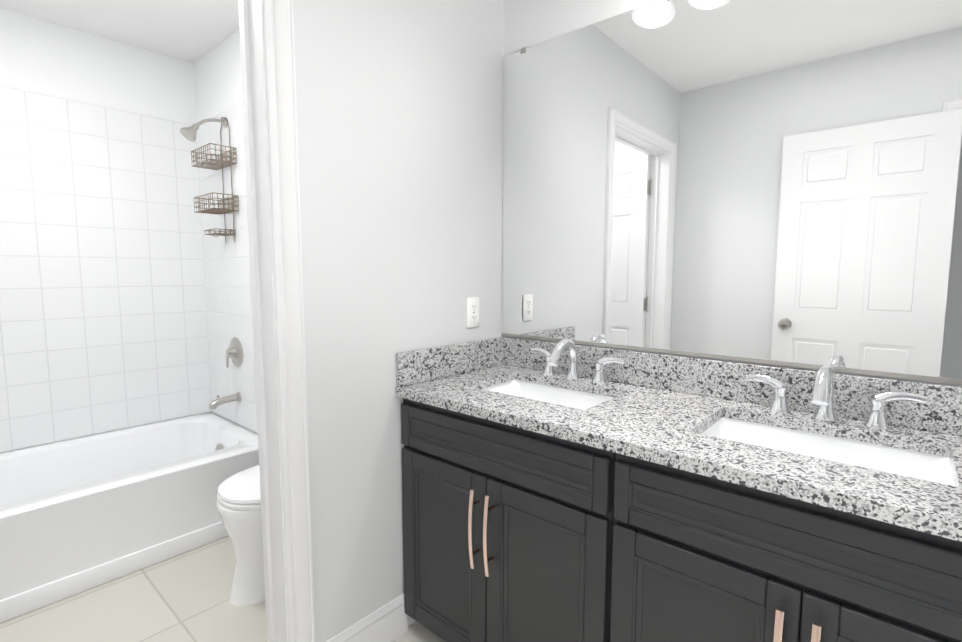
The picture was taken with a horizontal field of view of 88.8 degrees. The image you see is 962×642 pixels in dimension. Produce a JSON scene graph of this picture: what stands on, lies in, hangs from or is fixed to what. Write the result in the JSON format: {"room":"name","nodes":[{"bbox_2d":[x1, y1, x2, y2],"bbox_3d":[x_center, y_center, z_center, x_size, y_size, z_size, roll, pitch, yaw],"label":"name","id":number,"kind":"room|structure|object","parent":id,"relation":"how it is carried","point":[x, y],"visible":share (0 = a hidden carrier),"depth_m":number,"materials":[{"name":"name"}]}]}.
{"room":"bathroom","nodes":[
{"label":"bathroom","id":0,"kind":"room"},
{"bbox_2d":[0,7,211,453],"bbox_3d":[-2.079,-0.236,2.573,0.120,2.440,1.910,5,7,41],"label":"wall","id":1,"kind":"structure","parent":0,"point":[40,56],"depth_m":2.50,"materials":[{"name":"white ceramic tile"},{"name":"paint"}]},
{"bbox_2d":[0,86,211,452],"bbox_3d":[-2.160,-0.236,2.384,0.006,1.703,1.520,5,7,41],"label":"tile","id":2,"kind":"structure","parent":1,"relation":"attached to","point":[103,322],"depth_m":2.55,"materials":[{"name":"white tile"}]},
{"bbox_2d":[0,0,238,63],"bbox_3d":[-0.236,-1.336,0.867,4.990,0.080,2.190,5,7,41],"label":"ceiling","id":3,"kind":"structure","parent":0,"point":[192,31],"depth_m":2.35,"materials":[{"name":"white paint"}]},
{"bbox_2d":[0,536,445,641],"bbox_3d":[-0.236,1.162,1.110,4.990,0.060,2.190,5,7,41],"label":"floor","id":4,"kind":"structure","parent":0,"point":[183,597],"depth_m":1.80,"materials":[{"name":"beige tile"}]},
{"bbox_2d":[0,412,258,622],"bbox_3d":[-1.839,0.833,2.205,0.853,0.385,1.515,5,7,41],"label":"bathtub","id":5,"kind":"object","parent":4,"relation":"on","point":[79,515],"visible":0.77,"depth_m":2.11,"materials":[{"name":"white ceramic"}]},
{"bbox_2d":[216,465,264,605],"bbox_3d":[-0.717,0.650,2.071,0.430,0.775,0.733,5,7,41],"label":"toilet","id":6,"kind":"object","parent":4,"relation":"on","point":[238,503],"visible":0.17,"depth_m":1.83,"materials":[{"name":"white ceramic"}]},
{"bbox_2d":[395,393,961,641],"bbox_3d":[0.466,0.690,1.356,1.520,0.833,0.586,5,7,41],"label":"bathroom vanity","id":7,"kind":"object","parent":4,"relation":"on","point":[566,490],"depth_m":1.11,"materials":[{"name":"black wood"}]},
{"bbox_2d":[395,365,961,532],"bbox_3d":[0.478,0.260,1.319,1.532,0.030,0.561,5,7,41],"label":"countertop","id":8,"kind":"structure","parent":7,"relation":"on","point":[663,423],"depth_m":1.14,"materials":[{"name":"grey stone"}]},
{"bbox_2d":[479,377,618,408],"bbox_3d":[0.205,0.315,1.608,0.513,0.159,0.342,5,7,41],"label":"sink","id":9,"kind":"object","parent":8,"relation":"in","point":[575,395],"depth_m":1.75,"materials":[{"name":"white ceramic"}]},
{"bbox_2d":[527,339,626,384],"bbox_3d":[0.286,0.136,1.683,0.375,0.147,0.177,5,7,41],"label":"faucet","id":10,"kind":"object","parent":8,"relation":"on","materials":[{"name":"silver metal"}]},
{"bbox_2d":[695,413,954,484],"bbox_3d":[0.758,0.362,1.125,0.512,0.159,0.342,5,7,41],"label":"sink","id":11,"kind":"object","parent":8,"relation":"in","point":[877,452],"depth_m":1.21,"materials":[{"name":"white ceramic"}]},
{"bbox_2d":[743,365,930,432],"bbox_3d":[0.838,0.183,1.201,0.375,0.147,0.177,5,7,41],"label":"faucet","id":12,"kind":"object","parent":8,"relation":"on","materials":[{"name":"silver metal"}]},
{"bbox_2d":[194,29,257,433],"bbox_3d":[-1.252,-0.256,2.778,0.852,2.440,0.270,5,7,41],"label":"wall","id":13,"kind":"structure","parent":0,"point":[218,79],"depth_m":2.63,"materials":[{"name":"white ceramic tile"},{"name":"paint"}]},
{"bbox_2d":[197,101,257,432],"bbox_3d":[-1.340,-0.264,2.671,0.846,1.703,0.006,5,7,41],"label":"tile","id":14,"kind":"structure","parent":13,"relation":"attached to","point":[227,277],"depth_m":2.71,"materials":[{"name":"white tile"}]},
{"bbox_2d":[180,117,242,408],"bbox_3d":[-1.425,-0.301,2.591,0.164,1.550,0.219,5,7,41],"label":"fittings","id":15,"kind":"object","parent":14,"relation":"attached to","point":[234,351],"visible":1,"depth_m":2.67,"materials":[{"name":"silver metal"}]},
{"bbox_2d":[191,117,238,241],"bbox_3d":[-1.397,-0.745,2.579,0.254,0.652,0.130,5,7,41],"label":"shower caddy","id":16,"kind":"object","parent":15,"relation":"hanging from","point":[214,210],"visible":0.94,"depth_m":2.57,"materials":[{"name":"brown metal"}]},
{"bbox_2d":[293,0,503,641],"bbox_3d":[-0.267,-0.149,1.685,0.120,2.440,0.940,5,7,41],"label":"wall","id":17,"kind":"structure","parent":0,"point":[400,124],"depth_m":1.55,"materials":[{"name":"white paint"}]},
{"bbox_2d":[238,0,314,641],"bbox_3d":[-0.845,0.088,1.035,0.141,2.094,0.948,5,7,41],"label":"door frame","id":18,"kind":"structure","parent":17,"relation":"attached to","point":[278,16],"depth_m":1.31,"materials":[{"name":"white wood"}]},
{"bbox_2d":[326,593,407,641],"bbox_3d":[-0.373,1.020,1.576,0.013,0.134,0.349,5,7,41],"label":"baseboard","id":19,"kind":"structure","parent":17,"relation":"attached to","point":[388,622],"depth_m":1.62,"materials":[{"name":"white wood"}]},
{"bbox_2d":[396,337,502,384],"bbox_3d":[-0.088,0.141,1.811,0.020,0.112,0.557,5,7,41],"label":"backsplash","id":20,"kind":"structure","parent":17,"relation":"attached to","point":[412,367],"depth_m":1.76,"materials":[{"name":"grey stone"}]},
{"bbox_2d":[467,297,478,327],"bbox_3d":[-0.029,-0.033,1.871,0.008,0.114,0.070,5,7,41],"label":"duplex electrical outlet","id":21,"kind":"object","parent":17,"relation":"attached to","point":[472,311],"visible":1,"depth_m":1.86,"materials":[{"name":"plastic"}]},
{"bbox_2d":[502,0,961,386],"bbox_3d":[1.180,-0.095,1.123,3.040,2.440,0.120,5,7,41],"label":"wall","id":22,"kind":"structure","parent":0,"point":[529,23],"depth_m":1.75,"materials":[{"name":"white paint"}]},
{"bbox_2d":[502,0,961,384],"bbox_3d":[0.662,-0.437,1.460,1.528,1.096,0.008,5,7,41],"label":"mirror","id":23,"kind":"object","parent":22,"relation":"attached to","point":[775,182],"visible":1,"depth_m":1.39,"materials":[{"name":"silver mirror"}]},
{"bbox_2d":[503,337,961,436],"bbox_3d":[0.665,0.170,1.508,1.511,0.112,0.020,5,7,41],"label":"backsplash","id":24,"kind":"structure","parent":22,"relation":"attached to","point":[705,377],"depth_m":1.42,"materials":[{"name":"grey stone"}]}
]}

